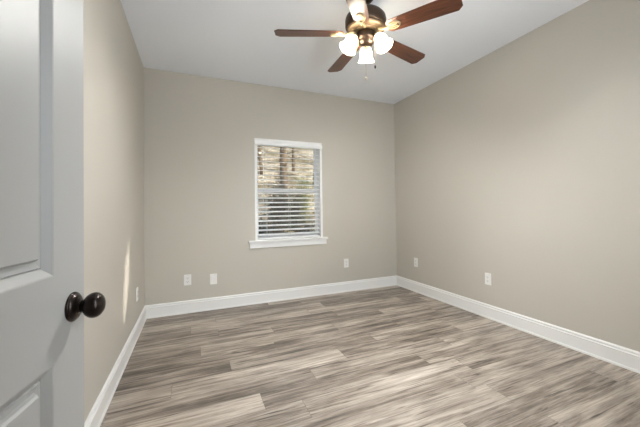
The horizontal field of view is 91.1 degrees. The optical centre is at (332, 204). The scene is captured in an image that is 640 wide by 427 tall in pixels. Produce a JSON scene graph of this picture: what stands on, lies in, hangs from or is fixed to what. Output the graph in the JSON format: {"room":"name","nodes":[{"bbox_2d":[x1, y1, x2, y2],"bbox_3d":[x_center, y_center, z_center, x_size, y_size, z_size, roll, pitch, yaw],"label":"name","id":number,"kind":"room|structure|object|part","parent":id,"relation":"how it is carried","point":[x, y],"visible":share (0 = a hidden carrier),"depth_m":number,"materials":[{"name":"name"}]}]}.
{"room":"empty bedroom","nodes":[
{"label":"empty bedroom","id":0,"kind":"room"},
{"bbox_2d":[83,0,144,422],"bbox_3d":[-1.351,-0.169,1.629,0.170,2.740,3.837,0,-1,-24],"label":"wall","id":1,"kind":"structure","parent":0,"point":[113,69],"depth_m":2.05,"materials":[{"name":"beige paint"}]},
{"bbox_2d":[84,306,146,426],"bbox_3d":[-1.247,1.129,1.647,0.018,0.143,3.837,0,-1,-24],"label":"baseboard","id":2,"kind":"structure","parent":1,"relation":"attached to","point":[98,411],"depth_m":2.02,"materials":[{"name":"white paint"}]},
{"bbox_2d":[144,68,396,304],"bbox_3d":[-0.585,-0.141,4.162,3.630,2.740,0.170,0,-1,-24],"label":"wall","id":3,"kind":"structure","parent":0,"point":[200,132],"depth_m":3.84,"materials":[{"name":"beige paint"}]},
{"bbox_2d":[184,274,190,285],"bbox_3d":[-1.651,0.860,3.568,0.076,0.122,0.009,0,-1,-24],"label":"electrical outlet","id":4,"kind":"object","parent":3,"relation":"attached to","point":[187,278],"visible":1,"depth_m":3.56,"materials":[{"name":"white plastic"}]},
{"bbox_2d":[210,274,216,284],"bbox_3d":[-1.399,0.877,3.680,0.076,0.122,0.009,0,-1,-24],"label":"wall plate","id":5,"kind":"object","parent":3,"relation":"attached to","point":[213,277],"visible":1,"depth_m":3.68,"materials":[{"name":"white plastic"}]},
{"bbox_2d":[145,275,396,318],"bbox_3d":[-0.528,1.155,4.056,3.290,0.143,0.018,0,-1,-24],"label":"baseboard","id":6,"kind":"structure","parent":3,"relation":"attached to","point":[213,303],"depth_m":3.89,"materials":[{"name":"white paint"}]},
{"bbox_2d":[248,138,327,248],"bbox_3d":[-0.590,-0.146,4.133,1.048,1.375,0.210,0,-1,-24],"label":"window","id":7,"kind":"structure","parent":3,"relation":"in","point":[263,243],"depth_m":4.16,"materials":[{"name":"white paint"}]},
{"bbox_3d":[-0.619,-0.480,4.225,0.841,0.641,0.026,0,-1,-24],"label":"sash","id":8,"kind":"part","parent":7,"relation":"part of","materials":[{"name":"white plastic"}]},
{"bbox_3d":[-0.599,0.109,4.191,0.841,0.619,0.026,0,-1,-24],"label":"sash","id":9,"kind":"part","parent":7,"relation":"part of","materials":[{"name":"white plastic"}]},
{"bbox_2d":[254,139,321,239],"bbox_3d":[-0.565,-0.196,4.108,0.901,1.269,0.100,0,-1,-24],"label":"window blind","id":10,"kind":"object","parent":7,"relation":"attached to","point":[266,142],"visible":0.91,"depth_m":4.09,"materials":[{"name":"white plastic"}]},
{"bbox_3d":[-0.845,-0.180,4.000,0.002,1.205,0.068,0,-1,-24],"label":"ladder cord","id":11,"kind":"part","parent":10,"relation":"part of","materials":[{"name":"white fabric"}]},
{"bbox_3d":[-0.576,-0.804,4.123,0.837,0.044,0.070,0,-1,-24],"label":"head rail","id":12,"kind":"part","parent":10,"relation":"part of","materials":[{"name":"white plastic"}]},
{"bbox_3d":[-0.562,0.430,4.113,0.833,0.018,0.052,0,-1,-24],"label":"rail","id":13,"kind":"part","parent":10,"relation":"part of","materials":[{"name":"white plastic"}]},
{"bbox_3d":[-0.571,-0.182,4.122,0.002,1.205,0.068,0,-1,-24],"label":"ladder cord","id":14,"kind":"part","parent":10,"relation":"part of","materials":[{"name":"white fabric"}]},
{"bbox_3d":[-0.569,0.458,4.096,1.048,0.030,0.150,0,-1,-24],"label":"sill","id":15,"kind":"part","parent":7,"relation":"part of","materials":[{"name":"white paint"}]},
{"bbox_3d":[-0.609,-0.194,4.207,0.905,1.277,0.060,0,-1,-24],"label":"frame","id":16,"kind":"part","parent":7,"relation":"part of","materials":[{"name":"white plastic"}]},
{"bbox_2d":[344,259,348,267],"bbox_3d":[0.191,0.823,4.388,0.076,0.122,0.009,0,-1,-24],"label":"electrical outlet","id":17,"kind":"object","parent":3,"relation":"attached to","point":[346,261],"visible":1,"depth_m":4.39,"materials":[{"name":"white plastic"}]},
{"bbox_2d":[120,0,588,103],"bbox_3d":[0.197,-1.610,2.379,3.630,0.120,4.122,0,-1,-24],"label":"ceiling","id":18,"kind":"structure","parent":0,"point":[234,40],"depth_m":2.92,"materials":[{"name":"white paint"}]},
{"bbox_2d":[274,0,462,79],"bbox_3d":[0.236,-1.233,2.357,1.291,0.631,1.249,0,-1,-24],"label":"ceiling fan","id":19,"kind":"object","parent":18,"relation":"hanging from","point":[365,23],"visible":1,"depth_m":2.24,"materials":[{"name":"brown wood"}]},
{"bbox_3d":[-0.170,-1.251,2.294,0.502,0.007,0.143,-1,11,-3],"label":"blade","id":20,"kind":"part","parent":19,"relation":"part of","materials":[{"name":"brown wood"}]},
{"bbox_3d":[0.097,-1.249,2.703,0.143,0.007,0.502,-13,4,-21],"label":"blade","id":21,"kind":"part","parent":19,"relation":"part of","materials":[{"name":"brown wood"}]},
{"bbox_3d":[0.118,-1.154,2.257,0.133,0.136,0.128,0,-1,-24],"label":"lamp shade","id":22,"kind":"part","parent":19,"relation":"part of","materials":[{"name":"white glass"}]},
{"bbox_3d":[0.137,-1.261,1.913,0.143,0.007,0.502,11,2,15],"label":"blade","id":23,"kind":"part","parent":19,"relation":"part of","materials":[{"name":"brown wood"}]},
{"bbox_3d":[0.267,-1.153,2.458,0.124,0.136,0.130,0,-1,-24],"label":"lamp shade","id":24,"kind":"part","parent":19,"relation":"part of","materials":[{"name":"white glass"}]},
{"bbox_3d":[0.366,-1.158,2.230,0.124,0.136,0.130,0,-1,-24],"label":"lamp shade","id":25,"kind":"part","parent":19,"relation":"part of","materials":[{"name":"white glass"}]},
{"bbox_3d":[0.569,-1.257,2.576,0.502,0.007,0.143,0,-13,-39],"label":"blade","id":26,"kind":"part","parent":19,"relation":"part of","materials":[{"name":"brown wood"}]},
{"bbox_3d":[0.594,-1.265,2.087,0.502,0.007,0.143,-1,-13,33],"label":"blade","id":27,"kind":"part","parent":19,"relation":"part of","materials":[{"name":"brown wood"}]},
{"bbox_2d":[100,285,639,426],"bbox_3d":[0.238,1.249,2.335,3.630,0.120,4.122,0,-1,-24],"label":"floor","id":28,"kind":"structure","parent":0,"point":[390,356],"depth_m":2.21,"materials":[{"name":"laminate"}]},
{"bbox_2d":[394,0,639,351],"bbox_3d":[1.810,-0.193,3.035,0.170,2.740,3.837,0,-1,-24],"label":"wall","id":29,"kind":"structure","parent":0,"point":[519,166],"depth_m":2.77,"materials":[{"name":"beige paint"}]},
{"bbox_2d":[414,258,417,266],"bbox_3d":[1.147,0.800,4.321,0.009,0.122,0.076,0,-1,-24],"label":"electrical outlet","id":30,"kind":"object","parent":29,"relation":"attached to","point":[415,259],"visible":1,"depth_m":4.30,"materials":[{"name":"white plastic"}]},
{"bbox_2d":[485,273,490,284],"bbox_3d":[1.617,0.777,3.264,0.009,0.122,0.076,0,-1,-24],"label":"electrical outlet","id":31,"kind":"object","parent":29,"relation":"attached to","point":[487,275],"visible":1,"depth_m":3.26,"materials":[{"name":"white plastic"}]},
{"bbox_2d":[397,276,639,373],"bbox_3d":[1.742,1.106,2.977,0.018,0.143,3.837,0,-1,-24],"label":"baseboard","id":32,"kind":"structure","parent":29,"relation":"attached to","point":[624,357],"depth_m":2.76,"materials":[{"name":"white paint"}]},
{"bbox_3d":[-0.034,-0.212,0.052,1.296,2.740,0.115,0,-1,-24],"label":"wall","id":33,"kind":"structure","parent":0,"visible":0},
{"bbox_2d":[0,0,105,426],"bbox_3d":[-0.525,0.143,0.355,0.161,2.030,0.862,-1,-1,-14],"label":"door","id":34,"kind":"structure","parent":33,"relation":"in","point":[43,305],"depth_m":0.64,"materials":[{"name":"grey paint"}]},
{"bbox_3d":[-0.563,0.236,0.736,0.047,0.059,0.059,-1,-1,-14],"label":"knob","id":35,"kind":"part","parent":34,"relation":"part of","materials":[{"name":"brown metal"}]},
{"label":"outside","id":36,"kind":"structure","parent":0,"visible":0},
{"bbox_2d":[257,145,314,232],"bbox_3d":[-1.653,-2.176,18.438,40.000,8.747,26.000,0,-1,-24],"label":"ground","id":37,"kind":"structure","parent":36,"point":[307,154],"depth_m":15.08,"materials":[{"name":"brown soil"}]},
{"bbox_2d":[257,146,277,174],"bbox_3d":[-3.305,-4.519,13.837,1.468,6.608,1.416,0,-1,-41],"label":"bare tree","id":38,"kind":"object","parent":37,"relation":"on","point":[259,149],"visible":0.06,"depth_m":13.79,"materials":[{"name":"brown plant"}]},
{"bbox_2d":[259,210,292,233],"bbox_3d":[-1.397,0.776,7.023,1.158,1.474,0.849,0,-1,-24],"label":"shrub","id":39,"kind":"object","parent":37,"relation":"on","point":[278,222],"visible":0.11,"depth_m":7.06,"materials":[{"name":"green plant"}]},
{"bbox_2d":[264,176,294,232],"bbox_3d":[-1.433,0.078,8.265,0.928,1.737,1.034,0,-1,-24],"label":"shrub","id":40,"kind":"object","parent":37,"relation":"on","point":[279,187],"visible":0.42,"depth_m":8.19,"materials":[{"name":"green plant"}]},
{"bbox_2d":[271,147,298,204],"bbox_3d":[-1.685,-2.790,10.615,1.367,6.057,1.394,-1,-1,12],"label":"bare tree","id":41,"kind":"object","parent":37,"relation":"on","point":[284,157],"visible":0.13,"depth_m":10.45,"materials":[{"name":"brown plant"}]},
{"bbox_2d":[283,187,308,230],"bbox_3d":[-1.125,0.233,9.139,0.863,1.457,0.945,0,-1,-24],"label":"shrub","id":42,"kind":"object","parent":37,"relation":"on","point":[292,200],"visible":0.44,"depth_m":8.99,"materials":[{"name":"green plant"}]},
{"bbox_2d":[288,148,304,170],"bbox_3d":[-2.019,-5.095,15.675,1.584,7.001,1.237,-1,-1,18],"label":"bare tree","id":43,"kind":"object","parent":37,"relation":"on","point":[293,153],"visible":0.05,"depth_m":15.71,"materials":[{"name":"brown plant"}]},
{"bbox_2d":[286,212,314,232],"bbox_3d":[-0.706,0.756,7.460,0.970,1.317,1.048,-1,-1,3],"label":"shrub","id":44,"kind":"object","parent":37,"relation":"on","point":[293,226],"visible":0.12,"depth_m":7.40,"materials":[{"name":"green plant"}]},
{"bbox_2d":[291,173,314,222],"bbox_3d":[-0.890,-0.135,9.772,0.862,1.855,1.014,0,-1,-24],"label":"shrub","id":45,"kind":"object","parent":37,"relation":"on","point":[301,183],"visible":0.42,"depth_m":9.68,"materials":[{"name":"green plant"}]}
]}

